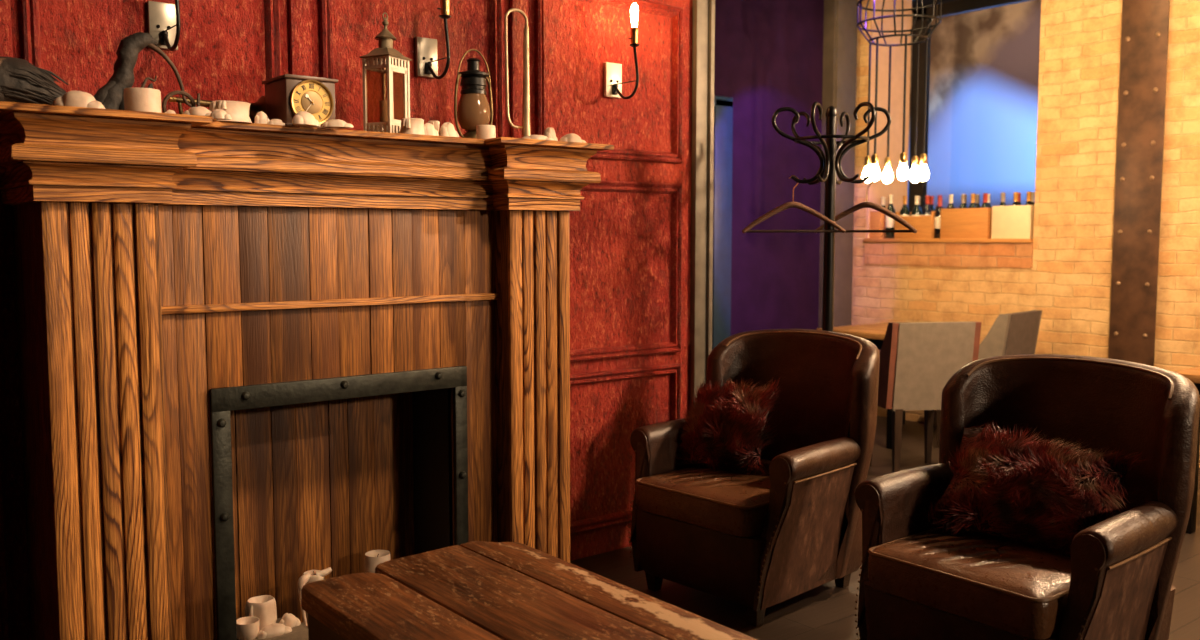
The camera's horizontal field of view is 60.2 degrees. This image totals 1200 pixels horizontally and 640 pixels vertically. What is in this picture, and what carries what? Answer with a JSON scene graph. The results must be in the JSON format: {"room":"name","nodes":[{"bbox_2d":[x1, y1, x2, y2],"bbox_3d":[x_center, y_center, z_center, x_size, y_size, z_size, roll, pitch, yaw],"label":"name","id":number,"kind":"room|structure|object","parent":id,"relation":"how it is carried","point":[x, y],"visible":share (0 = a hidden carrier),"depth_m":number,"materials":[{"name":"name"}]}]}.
{"room":"bar","nodes":[
{"label":"bar","id":0,"kind":"room"},
{"bbox_2d":[0,0,691,639],"bbox_3d":[-1.688,-0.673,3.100,5.285,3.600,0.120,-4,6,-38],"label":"wall","id":1,"kind":"structure","parent":0,"point":[620,242],"depth_m":4.26,"materials":[{"name":"red paint"}]},
{"bbox_2d":[0,434,10,639],"bbox_3d":[-2.045,0.694,2.828,0.750,0.680,0.030,-4,6,-38],"label":"trim","id":2,"kind":"structure","parent":1,"relation":"attached to","point":[5,621],"depth_m":3.05,"materials":[{"name":"red paint"}]},
{"bbox_2d":[0,0,12,56],"bbox_3d":[-1.715,-1.411,2.927,0.042,2.000,0.022,-4,6,-38],"label":"trim","id":3,"kind":"structure","parent":1,"relation":"attached to","point":[6,50],"depth_m":2.97,"materials":[{"name":"red paint"}]},
{"bbox_2d":[20,0,281,79],"bbox_3d":[-1.373,-0.932,3.234,0.770,0.685,0.030,-4,6,-38],"label":"trim","id":4,"kind":"structure","parent":1,"relation":"attached to","point":[30,23],"depth_m":3.44,"materials":[{"name":"red paint"}]},
{"bbox_2d":[147,0,180,50],"bbox_3d":[-1.322,-1.020,3.174,0.086,0.386,0.176,-4,6,-38],"label":"wall sconce","id":5,"kind":"object","parent":1,"relation":"attached to","point":[163,19],"visible":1,"depth_m":3.23,"materials":[{"name":"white metal"}]},
{"bbox_2d":[289,0,311,75],"bbox_3d":[-1.018,-1.456,3.481,0.075,2.000,0.022,-4,6,-38],"label":"trim","id":6,"kind":"structure","parent":1,"relation":"attached to","point":[299,10],"depth_m":3.51,"materials":[{"name":"red paint"}]},
{"bbox_2d":[319,0,502,137],"bbox_3d":[-0.670,-0.978,3.794,0.740,0.685,0.030,-4,6,-38],"label":"trim","id":7,"kind":"structure","parent":1,"relation":"attached to","point":[325,6],"depth_m":3.99,"materials":[{"name":"red paint"}]},
{"bbox_2d":[415,0,450,78],"bbox_3d":[-0.593,-1.067,3.754,0.086,0.386,0.176,-4,6,-38],"label":"wall sconce","id":8,"kind":"object","parent":1,"relation":"attached to","point":[426,56],"visible":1,"depth_m":3.80,"materials":[{"name":"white metal"}]},
{"bbox_2d":[437,0,449,14],"bbox_3d":[-0.559,-1.123,3.697,0.047,0.065,0.034,-4,6,-38],"label":"socket","id":9,"kind":"object","parent":8,"relation":"attached to","point":[444,4],"depth_m":3.69,"materials":[{"name":"gold metal"}]},
{"bbox_2d":[510,0,526,137],"bbox_3d":[-0.319,-1.502,4.038,0.075,2.000,0.022,-4,6,-38],"label":"trim","id":10,"kind":"structure","parent":1,"relation":"attached to","point":[517,21],"depth_m":4.06,"materials":[{"name":"red paint"}]},
{"bbox_2d":[534,0,682,162],"bbox_3d":[0.057,-1.024,4.372,0.790,0.685,0.030,-4,6,-38],"label":"trim","id":11,"kind":"structure","parent":1,"relation":"attached to","point":[676,13],"depth_m":4.48,"materials":[{"name":"red paint"}]},
{"bbox_2d":[604,3,639,99],"bbox_3d":[0.103,-1.112,4.308,0.086,0.386,0.176,-4,6,-38],"label":"wall sconce","id":12,"kind":"object","parent":1,"relation":"attached to","point":[613,83],"visible":1,"depth_m":4.34,"materials":[{"name":"white metal"}]},
{"bbox_2d":[628,27,637,43],"bbox_3d":[0.136,-1.168,4.251,0.047,0.065,0.034,-4,6,-38],"label":"socket","id":13,"kind":"object","parent":12,"relation":"attached to","point":[633,38],"depth_m":4.24,"materials":[{"name":"gold metal"}]},
{"bbox_2d":[570,363,680,534],"bbox_3d":[0.057,0.558,4.501,0.790,0.680,0.030,-4,6,-38],"label":"trim","id":14,"kind":"structure","parent":1,"relation":"attached to","point":[674,370],"depth_m":4.53,"materials":[{"name":"red paint"}]},
{"bbox_2d":[570,180,681,361],"bbox_3d":[0.057,-0.215,4.438,0.790,0.760,0.030,-4,6,-38],"label":"trim","id":15,"kind":"structure","parent":1,"relation":"attached to","point":[675,190],"depth_m":4.62,"materials":[{"name":"red paint"}]},
{"bbox_2d":[690,0,714,405],"bbox_3d":[0.428,-0.808,4.761,0.100,3.600,0.175,-4,6,-38],"label":"trim","id":16,"kind":"structure","parent":1,"relation":"attached to","point":[703,11],"depth_m":4.71,"materials":[{"name":"metal"}]},
{"bbox_2d":[714,0,823,335],"bbox_3d":[0.577,-0.989,6.994,3.700,3.600,0.100,-4,6,-38],"label":"wall","id":17,"kind":"structure","parent":0,"point":[769,53],"depth_m":7.45,"materials":[{"name":"purple paint"}]},
{"bbox_2d":[712,95,732,349],"bbox_3d":[0.407,-0.331,6.795,1.220,2.320,0.080,-4,6,-38],"label":"door","id":18,"kind":"structure","parent":17,"relation":"attached to","point":[723,106],"depth_m":7.06,"materials":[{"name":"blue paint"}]},
{"bbox_2d":[818,0,857,327],"bbox_3d":[1.799,-1.056,7.825,0.250,3.600,0.120,-4,6,-38],"label":"pillar","id":19,"kind":"structure","parent":17,"relation":"attached to","point":[840,16],"depth_m":7.75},
{"bbox_2d":[570,415,1199,639],"bbox_3d":[1.252,1.164,3.023,9.600,0.050,11.000,-4,6,-38],"label":"floor","id":20,"kind":"structure","parent":0,"point":[827,611],"depth_m":3.96,"materials":[{"name":"brown wood"}]},
{"bbox_2d":[0,101,613,639],"bbox_3d":[-0.878,0.255,3.384,1.930,1.705,0.564,-4,6,-38],"label":"fireplace","id":21,"kind":"object","parent":20,"relation":"on","point":[254,358],"visible":0.9,"depth_m":3.19,"materials":[{"name":"brown wood"}]},
{"bbox_2d":[0,56,68,104],"bbox_3d":[-1.581,-0.628,2.779,0.299,0.153,0.166,-4,6,-38],"label":"driftwood","id":22,"kind":"object","parent":21,"relation":"on","point":[21,81],"visible":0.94,"depth_m":2.75,"materials":[{"name":"grey wood"}]},
{"bbox_2d":[53,90,104,108],"bbox_3d":[-1.372,-0.577,2.729,0.134,0.058,0.075,-1,5,-14],"label":"lump","id":23,"kind":"object","parent":21,"relation":"on","point":[75,98],"visible":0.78,"depth_m":2.70,"materials":[{"name":"white wax"}]},
{"bbox_2d":[93,32,191,109],"bbox_3d":[-1.335,-0.697,2.982,0.309,0.258,0.110,-4,6,-38],"label":"driftwood","id":24,"kind":"object","parent":21,"relation":"on","point":[111,95],"visible":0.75,"depth_m":2.94,"materials":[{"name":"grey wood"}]},
{"bbox_2d":[124,87,161,112],"bbox_3d":[-1.253,-0.597,2.837,0.094,0.081,0.095,-1,5,-13],"label":"pillar candle","id":25,"kind":"object","parent":21,"relation":"on","point":[143,99],"visible":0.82,"depth_m":2.80,"materials":[{"name":"wax"}]},
{"bbox_2d":[165,110,175,113],"bbox_3d":[-1.192,-0.572,2.877,0.044,0.025,0.027,-3,6,-35],"label":"lump","id":26,"kind":"object","parent":21,"relation":"on","point":[167,111],"visible":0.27,"depth_m":2.87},
{"bbox_2d":[162,90,199,112],"bbox_3d":[-1.205,-0.613,2.977,0.105,0.090,0.038,-3,5,-31],"label":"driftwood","id":27,"kind":"object","parent":21,"relation":"on","point":[176,92],"visible":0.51,"depth_m":2.96,"materials":[{"name":"wood"}]},
{"bbox_2d":[183,106,215,119],"bbox_3d":[-1.123,-0.581,2.905,0.094,0.037,0.060,-1,5,-9],"label":"lump","id":28,"kind":"object","parent":21,"relation":"on","point":[202,111],"visible":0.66,"depth_m":2.88,"materials":[{"name":"white wax"}]},
{"bbox_2d":[168,96,266,122],"bbox_3d":[-1.165,-0.637,3.149,0.282,0.113,0.112,-4,6,-38],"label":"brass horn","id":29,"kind":"object","parent":21,"relation":"on","point":[258,106],"visible":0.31,"depth_m":3.19,"materials":[{"name":"gold metal"}]},
{"bbox_2d":[210,109,231,119],"bbox_3d":[-1.058,-0.574,2.886,0.059,0.028,0.034,-2,5,-21],"label":"lump","id":30,"kind":"object","parent":21,"relation":"on","point":[218,114],"visible":0.93,"depth_m":2.87,"materials":[{"name":"white wax"}]},
{"bbox_2d":[209,100,251,122],"bbox_3d":[-1.067,-0.598,2.990,0.124,0.059,0.122,-3,5,-29],"label":"stub","id":31,"kind":"object","parent":21,"relation":"on","point":[238,111],"visible":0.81,"depth_m":2.95,"materials":[{"name":"wax"}]},
{"bbox_2d":[254,111,269,123],"bbox_3d":[-0.995,-0.594,3.046,0.032,0.041,0.053,4,6,40],"label":"lump","id":32,"kind":"object","parent":21,"relation":"on","point":[261,117],"visible":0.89,"depth_m":3.03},
{"bbox_2d":[237,618,308,639],"bbox_3d":[-1.095,1.040,3.367,0.250,0.062,0.160,-4,6,-38],"label":"block","id":33,"kind":"object","parent":21,"relation":"on","point":[300,632],"visible":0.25,"depth_m":3.36,"materials":[{"name":"stone"}]},
{"bbox_2d":[236,616,259,639],"bbox_3d":[-1.126,0.986,3.305,0.075,0.055,0.077,-4,6,-38],"label":"candle cup","id":34,"kind":"object","parent":33,"relation":"on","point":[247,627],"visible":0.98,"depth_m":3.28,"materials":[{"name":"wax"}]},
{"bbox_2d":[245,595,276,630],"bbox_3d":[-1.110,0.960,3.385,0.094,0.095,0.097,1,5,10],"label":"stub","id":35,"kind":"object","parent":33,"relation":"on","point":[263,607],"visible":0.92,"depth_m":3.36,"materials":[{"name":"wax"}]},
{"bbox_2d":[257,623,291,638],"bbox_3d":[-1.053,0.996,3.340,0.114,0.031,0.066,-4,6,-38],"label":"lump","id":36,"kind":"object","parent":33,"relation":"on","point":[274,629],"visible":1,"depth_m":3.32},
{"bbox_2d":[280,613,300,627],"bbox_3d":[-1.022,0.984,3.402,0.074,0.044,0.044,-4,6,-38],"label":"lump","id":37,"kind":"object","parent":33,"relation":"on","point":[290,620],"visible":0.92,"depth_m":3.39,"materials":[{"name":"white stone"}]},
{"bbox_2d":[268,119,284,124],"bbox_3d":[-0.956,-0.585,3.063,0.037,0.020,0.065,3,5,32],"label":"lump","id":38,"kind":"object","parent":21,"relation":"on","point":[272,121],"visible":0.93,"depth_m":3.05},
{"bbox_2d":[262,74,337,128],"bbox_3d":[-0.919,-0.667,3.179,0.169,0.166,0.189,-4,6,-38],"label":"mantel clock","id":39,"kind":"object","parent":21,"relation":"on","point":[286,95],"visible":0.84,"depth_m":3.11,"materials":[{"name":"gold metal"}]},
{"bbox_2d":[292,111,319,126],"bbox_3d":[-0.869,-0.595,3.051,0.060,0.042,0.102,2,5,24],"label":"lump","id":40,"kind":"object","parent":21,"relation":"on","point":[302,118],"visible":1,"depth_m":3.03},
{"bbox_2d":[298,567,331,627],"bbox_3d":[-0.970,0.949,3.498,0.121,0.222,0.073,-4,6,-38],"label":"stub","id":41,"kind":"object","parent":21,"relation":"on","point":[309,576],"visible":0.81,"depth_m":3.46,"materials":[{"name":"wax"}]},
{"bbox_2d":[321,119,353,127],"bbox_3d":[-0.790,-0.591,3.111,0.095,0.024,0.054,-1,5,-15],"label":"lump","id":42,"kind":"object","parent":21,"relation":"on","point":[334,123],"visible":1,"depth_m":3.09,"materials":[{"name":"white wax"}]},
{"bbox_2d":[365,550,390,572],"bbox_3d":[-0.777,0.932,3.626,0.090,0.235,0.090,-4,6,-38],"label":"pillar candle","id":43,"kind":"object","parent":21,"relation":"on","point":[373,558],"visible":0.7,"depth_m":3.59,"materials":[{"name":"wax"}]},
{"bbox_2d":[360,12,411,132],"bbox_3d":[-0.714,-0.815,3.457,0.124,0.415,0.124,2,5,26],"label":"lantern","id":44,"kind":"object","parent":21,"relation":"on","point":[384,59],"visible":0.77,"depth_m":3.43,"materials":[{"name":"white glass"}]},
{"bbox_2d":[379,100,393,121],"bbox_3d":[-0.714,-0.696,3.467,0.048,0.087,0.048,-4,6,-38],"label":"candle","id":45,"kind":"object","parent":44,"relation":"in","point":[382,104],"visible":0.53,"depth_m":3.44,"materials":[{"name":"wax"}]},
{"bbox_2d":[399,118,424,134],"bbox_3d":[-0.612,-0.624,3.352,0.082,0.052,0.085,3,6,36],"label":"stub","id":46,"kind":"object","parent":21,"relation":"on","point":[408,125],"visible":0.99,"depth_m":3.32,"materials":[{"name":"wax"}]},
{"bbox_2d":[424,123,438,135],"bbox_3d":[-0.558,-0.622,3.379,0.043,0.044,0.065,4,6,40],"label":"lump","id":47,"kind":"object","parent":21,"relation":"on","point":[429,129],"visible":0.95,"depth_m":3.36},
{"bbox_2d":[428,121,439,135],"bbox_3d":[-0.552,-0.632,3.436,0.044,0.055,0.044,-1,5,-14],"label":"stub","id":48,"kind":"object","parent":21,"relation":"on","point":[436,124],"visible":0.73,"depth_m":3.42,"materials":[{"name":"wax"}]},
{"bbox_2d":[440,122,458,136],"bbox_3d":[-0.506,-0.635,3.459,0.055,0.055,0.090,2,5,25],"label":"lump","id":49,"kind":"object","parent":21,"relation":"on","point":[447,129],"visible":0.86,"depth_m":3.43,"materials":[{"name":"white wax"}]},
{"bbox_2d":[454,49,492,137],"bbox_3d":[-0.451,-0.795,3.695,0.120,0.338,0.120,0,5,5],"label":"oil lamp","id":50,"kind":"object","parent":21,"relation":"on","point":[473,109],"visible":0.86,"depth_m":3.66,"materials":[{"name":"beige glass"}]},
{"bbox_2d":[476,123,495,138],"bbox_3d":[-0.388,-0.640,3.515,0.067,0.057,0.066,2,5,19],"label":"stub","id":51,"kind":"object","parent":21,"relation":"on","point":[482,131],"visible":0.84,"depth_m":3.49,"materials":[{"name":"wax"}]},
{"bbox_2d":[504,8,530,136],"bbox_3d":[-0.308,-0.901,3.878,0.114,0.520,0.036,-4,6,-38],"label":"slide","id":52,"kind":"object","parent":21,"relation":"on","point":[525,126],"visible":0.95,"depth_m":3.88,"materials":[{"name":"gold metal"}]},
{"bbox_2d":[522,135,553,140],"bbox_3d":[-0.216,-0.627,3.564,0.115,0.022,0.070,-2,5,-19],"label":"lump","id":53,"kind":"object","parent":21,"relation":"on","point":[540,137],"visible":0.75,"depth_m":3.54,"materials":[{"name":"white stone"}]},
{"bbox_2d":[543,127,557,140],"bbox_3d":[-0.177,-0.657,3.696,0.049,0.062,0.085,2,5,20],"label":"lump","id":54,"kind":"object","parent":21,"relation":"on","point":[549,132],"visible":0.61,"depth_m":3.67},
{"bbox_2d":[560,133,585,142],"bbox_3d":[-0.100,-0.654,3.755,0.110,0.046,0.065,-3,5,-32],"label":"lump","id":55,"kind":"object","parent":21,"relation":"on","point":[571,137],"visible":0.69,"depth_m":3.73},
{"bbox_2d":[301,541,756,639],"bbox_3d":[-0.130,0.957,2.493,0.690,0.450,1.425,-4,6,-38],"label":"coffee table","id":56,"kind":"object","parent":20,"relation":"on","point":[474,590],"visible":1,"depth_m":2.64,"materials":[{"name":"brown wood"}]},
{"bbox_2d":[628,329,879,626],"bbox_3d":[0.613,0.557,4.048,0.823,0.995,0.804,-4,6,-43],"label":"armchair","id":57,"kind":"object","parent":20,"relation":"on","point":[758,542],"visible":0.91,"depth_m":3.87,"materials":[{"name":"brown leather"}]},
{"bbox_2d":[676,378,781,475],"bbox_3d":[0.523,0.414,4.094,0.487,0.404,0.292,4,6,43],"label":"cushion","id":58,"kind":"object","parent":57,"relation":"on","point":[726,425],"visible":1,"depth_m":4.04,"materials":[{"name":"red fur"}]},
{"bbox_2d":[772,102,890,331],"bbox_3d":[0.976,0.054,4.438,0.471,1.917,0.499,-4,6,-38],"label":"coat rack","id":59,"kind":"object","parent":20,"relation":"on","point":[830,162],"visible":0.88,"depth_m":4.37,"materials":[{"name":"black metal"}]},
{"bbox_2d":[742,175,845,232],"bbox_3d":[0.820,-0.490,4.383,0.441,0.246,0.064,0,5,0],"label":"hanger","id":60,"kind":"object","parent":59,"relation":"hanging from","point":[792,204],"visible":1,"depth_m":4.38,"materials":[{"name":"brown wood"}]},
{"bbox_2d":[816,175,916,232],"bbox_3d":[1.128,-0.490,4.386,0.441,0.246,0.064,3,5,31],"label":"hanger","id":61,"kind":"object","parent":59,"relation":"hanging from","point":[866,204],"visible":0.91,"depth_m":4.37,"materials":[{"name":"brown wood"}]},
{"bbox_2d":[817,321,904,448],"bbox_3d":[2.055,0.428,7.149,0.939,0.750,0.660,-4,6,-38],"label":"dining table","id":62,"kind":"object","parent":20,"relation":"on","point":[875,333],"visible":0.26,"depth_m":6.82,"materials":[{"name":"brown wood"}]},
{"bbox_2d":[870,321,981,472],"bbox_3d":[1.839,0.443,6.035,0.524,0.900,0.510,-1,5,-9],"label":"dining chair","id":63,"kind":"object","parent":20,"relation":"on","point":[918,359],"visible":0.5,"depth_m":5.80,"materials":[{"name":"grey fabric"}]},
{"bbox_2d":[937,310,1041,447],"bbox_3d":[2.503,0.387,6.728,0.510,0.900,0.524,5,6,44],"label":"dining chair","id":64,"kind":"object","parent":20,"relation":"on","point":[1016,333],"visible":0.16,"depth_m":6.46,"materials":[{"name":"grey fabric"}]},
{"bbox_2d":[855,354,1199,639],"bbox_3d":[1.282,0.632,3.126,0.823,0.995,0.804,-4,6,-38],"label":"armchair","id":65,"kind":"object","parent":20,"relation":"on","point":[918,581],"visible":0.91,"depth_m":3.01,"materials":[{"name":"brown leather"}]},
{"bbox_2d":[924,421,1152,556],"bbox_3d":[1.305,0.513,3.114,0.583,0.373,0.327,4,6,43],"label":"cushion","id":66,"kind":"object","parent":65,"relation":"on","point":[1041,495],"visible":0.96,"depth_m":3.06,"materials":[{"name":"red fur"}]},
{"bbox_2d":[1108,0,1169,365],"bbox_3d":[3.304,-0.935,6.335,0.062,3.600,0.275,-4,6,-38],"label":"steel column","id":67,"kind":"structure","parent":20,"relation":"on","point":[1145,23],"depth_m":6.33,"materials":[{"name":"brown metal"}]},
{"bbox_2d":[1173,367,1199,533],"bbox_3d":[3.362,0.629,4.670,0.939,0.750,1.160,-4,6,-38],"label":"dining table","id":68,"kind":"object","parent":20,"relation":"on","point":[1193,374],"visible":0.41,"depth_m":4.80,"materials":[{"name":"brown wood"}]},
{"bbox_2d":[912,0,956,11],"bbox_3d":[2.034,-2.524,3.350,11.600,0.050,11.000,-4,6,-38],"label":"ceiling","id":69,"kind":"structure","parent":0,"point":[925,2],"depth_m":9.87,"materials":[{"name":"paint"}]},
{"bbox_2d":[856,0,941,183],"bbox_3d":[1.757,-1.768,6.091,0.483,1.899,0.483,-4,6,-38],"label":"pendant lamp","id":70,"kind":"object","parent":69,"relation":"hanging from","point":[916,174],"visible":1,"depth_m":6.07,"materials":[{"name":"black metal"}]},
{"bbox_2d":[864,156,870,165],"bbox_3d":[1.615,-0.958,6.240,0.042,0.060,0.041,-4,6,-38],"label":"socket","id":71,"kind":"object","parent":70,"relation":"attached to","point":[867,160],"depth_m":6.22,"materials":[{"name":"gold metal"}]},
{"bbox_2d":[871,154,877,163],"bbox_3d":[1.614,-0.945,6.076,0.042,0.060,0.041,-4,6,-38],"label":"socket","id":72,"kind":"object","parent":70,"relation":"attached to","point":[874,158],"depth_m":6.06,"materials":[{"name":"gold metal"}]},
{"bbox_2d":[884,157,890,166],"bbox_3d":[1.758,-0.965,6.322,0.042,0.060,0.041,-4,6,-38],"label":"socket","id":73,"kind":"object","parent":70,"relation":"attached to","point":[887,162],"depth_m":6.31,"materials":[{"name":"gold metal"}]},
{"bbox_2d":[899,153,906,162],"bbox_3d":[1.756,-0.938,5.993,0.042,0.060,0.041,-4,6,-38],"label":"socket","id":74,"kind":"object","parent":70,"relation":"attached to","point":[903,156],"depth_m":5.98,"materials":[{"name":"gold metal"}]},
{"bbox_2d":[912,156,918,165],"bbox_3d":[1.901,-0.958,6.238,0.042,0.060,0.041,-4,6,-38],"label":"socket","id":75,"kind":"object","parent":70,"relation":"attached to","point":[915,159],"depth_m":6.22,"materials":[{"name":"gold metal"}]},
{"bbox_2d":[920,154,926,163],"bbox_3d":[1.899,-0.944,6.074,0.042,0.060,0.041,-4,6,-38],"label":"socket","id":76,"kind":"object","parent":70,"relation":"attached to","point":[923,157],"depth_m":6.06,"materials":[{"name":"gold metal"}]},
{"bbox_2d":[907,0,1040,208],"bbox_3d":[4.265,-1.160,9.099,0.100,3.600,5.000,-4,6,-38],"label":"wall","id":77,"kind":"structure","parent":0,"point":[984,64],"depth_m":9.76,"materials":[{"name":"paint"}]},
{"bbox_2d":[852,0,1199,467],"bbox_3d":[4.979,-0.802,4.693,0.500,3.600,9.200,-4,6,-38],"label":"wall","id":78,"kind":"structure","parent":0,"point":[1068,279],"depth_m":6.67,"materials":[{"name":"yellow brick"}]},
{"bbox_2d":[866,0,911,237],"bbox_3d":[2.252,-1.708,8.051,0.495,2.138,0.019,-4,6,-38],"label":"trim","id":79,"kind":"structure","parent":78,"relation":"attached to","point":[878,189],"depth_m":8.04,"materials":[{"name":"paint"}]},
{"bbox_2d":[863,238,1032,242],"bbox_3d":[2.661,-0.586,7.607,0.540,0.027,1.361,-4,6,-38],"label":"trim","id":80,"kind":"structure","parent":78,"relation":"attached to","point":[864,239],"depth_m":7.42,"materials":[{"name":"brown wood"}]},
{"bbox_2d":[870,211,884,237],"bbox_3d":[2.219,-0.736,8.022,0.280,0.205,0.102,-4,6,-38],"label":"crate","id":81,"kind":"object","parent":80,"relation":"on","point":[877,219],"visible":0.37,"depth_m":7.92,"materials":[{"name":"brown wood"}]},
{"bbox_2d":[881,197,885,207],"bbox_3d":[2.179,-0.794,7.971,0.074,0.307,0.074,1,5,9],"label":"wine bottle","id":82,"kind":"object","parent":81,"relation":"in","point":[882,198],"visible":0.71,"depth_m":7.95,"materials":[{"name":"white glass"}]},
{"bbox_2d":[885,194,895,237],"bbox_3d":[2.209,-0.787,7.870,0.074,0.332,0.075,1,5,16],"label":"wine bottle","id":83,"kind":"object","parent":80,"relation":"on","point":[889,222],"visible":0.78,"depth_m":7.85,"materials":[{"name":"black glass"}]},
{"bbox_2d":[894,211,935,237],"bbox_3d":[2.427,-0.712,7.763,0.280,0.200,0.315,-4,6,-38],"label":"crate","id":84,"kind":"object","parent":80,"relation":"on","point":[924,225],"visible":0.44,"depth_m":7.64,"materials":[{"name":"brown wood"}]},
{"bbox_2d":[899,196,909,215],"bbox_3d":[2.295,-0.780,7.795,0.074,0.307,0.075,2,5,22],"label":"wine bottle","id":85,"kind":"object","parent":84,"relation":"in","point":[904,211],"visible":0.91,"depth_m":7.77,"materials":[{"name":"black glass"}]},
{"bbox_2d":[911,196,921,215],"bbox_3d":[2.366,-0.775,7.738,0.074,0.307,0.075,0,5,6],"label":"wine bottle","id":86,"kind":"object","parent":84,"relation":"in","point":[916,211],"visible":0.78,"depth_m":7.71,"materials":[{"name":"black glass"}]},
{"bbox_2d":[922,195,931,215],"bbox_3d":[2.422,-0.769,7.668,0.075,0.307,0.074,-1,5,-8],"label":"wine bottle","id":87,"kind":"object","parent":84,"relation":"in","point":[926,211],"visible":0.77,"depth_m":7.64,"materials":[{"name":"black"}]},
{"bbox_2d":[929,196,934,210],"bbox_3d":[2.488,-0.778,7.777,0.074,0.307,0.075,1,5,16],"label":"wine bottle","id":88,"kind":"object","parent":84,"relation":"in","point":[931,202],"visible":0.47,"depth_m":7.75,"materials":[{"name":"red glass"}]},
{"bbox_2d":[934,198,942,237],"bbox_3d":[2.479,-0.741,7.551,0.074,0.292,0.075,-2,5,-21],"label":"wine bottle","id":89,"kind":"object","parent":80,"relation":"on","point":[937,218],"visible":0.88,"depth_m":7.53,"materials":[{"name":"black"}]},
{"bbox_2d":[940,208,991,238],"bbox_3d":[2.690,-0.693,7.434,0.280,0.215,0.370,-4,6,-38],"label":"crate","id":90,"kind":"object","parent":80,"relation":"on","point":[956,223],"visible":0.7,"depth_m":7.33,"materials":[{"name":"brown wood"}]},
{"bbox_2d":[947,194,954,208],"bbox_3d":[2.538,-0.755,7.492,0.074,0.307,0.074,-1,5,-16],"label":"wine bottle","id":91,"kind":"object","parent":90,"relation":"in","point":[950,205],"visible":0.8,"depth_m":7.47,"materials":[{"name":"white glass"}]},
{"bbox_2d":[959,194,966,207],"bbox_3d":[2.607,-0.751,7.438,0.074,0.307,0.074,-2,5,-26],"label":"wine bottle","id":92,"kind":"object","parent":90,"relation":"in","point":[962,205],"visible":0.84,"depth_m":7.42,"materials":[{"name":"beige glass"}]},
{"bbox_2d":[969,194,976,207],"bbox_3d":[2.647,-0.744,7.355,0.074,0.307,0.074,0,5,5],"label":"wine bottle","id":93,"kind":"object","parent":90,"relation":"in","point":[972,205],"visible":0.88,"depth_m":7.33,"materials":[{"name":"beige glass"}]},
{"bbox_2d":[975,194,980,207],"bbox_3d":[2.721,-0.753,7.471,0.074,0.307,0.074,3,5,30],"label":"wine bottle","id":94,"kind":"object","parent":90,"relation":"in","point":[977,197],"visible":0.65,"depth_m":7.45,"materials":[{"name":"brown glass"}]},
{"bbox_2d":[981,193,988,207],"bbox_3d":[2.711,-0.739,7.291,0.074,0.307,0.074,-2,5,-25],"label":"wine bottle","id":95,"kind":"object","parent":90,"relation":"in","point":[985,195],"visible":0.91,"depth_m":7.27,"materials":[{"name":"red glass"}]},
{"bbox_2d":[987,194,991,207],"bbox_3d":[2.764,-0.746,7.385,0.074,0.307,0.074,-2,5,-19],"label":"wine bottle","id":96,"kind":"object","parent":90,"relation":"in","point":[988,201],"visible":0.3,"depth_m":7.36,"materials":[{"name":"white glass"}]},
{"bbox_2d":[991,205,1033,238],"bbox_3d":[2.914,-0.675,7.154,0.280,0.225,0.285,-4,6,-38],"label":"crate","id":97,"kind":"object","parent":80,"relation":"on","point":[1015,221],"visible":0.73,"depth_m":7.05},
{"bbox_2d":[999,192,1005,205],"bbox_3d":[2.791,-0.729,7.176,0.074,0.307,0.074,-2,5,-28],"label":"wine bottle","id":98,"kind":"object","parent":97,"relation":"in","point":[1003,194],"visible":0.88,"depth_m":7.15,"materials":[{"name":"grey glass"}]},
{"bbox_2d":[1012,192,1018,205],"bbox_3d":[2.850,-0.723,7.102,0.074,0.307,0.074,-3,5,-28],"label":"wine bottle","id":99,"kind":"object","parent":97,"relation":"in","point":[1015,199],"visible":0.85,"depth_m":7.08,"materials":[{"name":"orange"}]},
{"bbox_2d":[1018,193,1020,204],"bbox_3d":[2.912,-0.733,7.216,0.074,0.307,0.074,-3,5,-32],"label":"wine bottle","id":100,"kind":"object","parent":97,"relation":"in","point":[1019,194],"visible":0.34,"depth_m":7.19,"materials":[{"name":"black"}]},
{"bbox_2d":[1025,192,1031,204],"bbox_3d":[2.909,-0.717,7.028,0.074,0.307,0.074,2,5,25],"label":"wine bottle","id":101,"kind":"object","parent":97,"relation":"in","point":[1028,202],"visible":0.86,"depth_m":7.01,"materials":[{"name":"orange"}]},
{"bbox_2d":[1031,192,1034,204],"bbox_3d":[2.975,-0.726,7.138,0.074,0.307,0.074,2,5,25],"label":"wine bottle","id":102,"kind":"object","parent":97,"relation":"in","point":[1033,193],"visible":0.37,"depth_m":7.11,"materials":[{"name":"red glass"}]},
{"bbox_2d":[864,242,1032,267],"bbox_3d":[2.664,-0.488,7.618,0.512,0.170,1.361,-4,6,-38],"label":"trim","id":103,"kind":"structure","parent":78,"relation":"attached to","point":[967,254],"depth_m":7.41,"materials":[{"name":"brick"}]},
{"bbox_2d":[908,0,1031,211],"bbox_3d":[3.072,-1.463,7.519,0.060,1.860,1.865,-4,6,-38],"label":"window","id":104,"kind":"structure","parent":78,"relation":"in","point":[919,188],"depth_m":8.13,"materials":[{"name":"black metal"}]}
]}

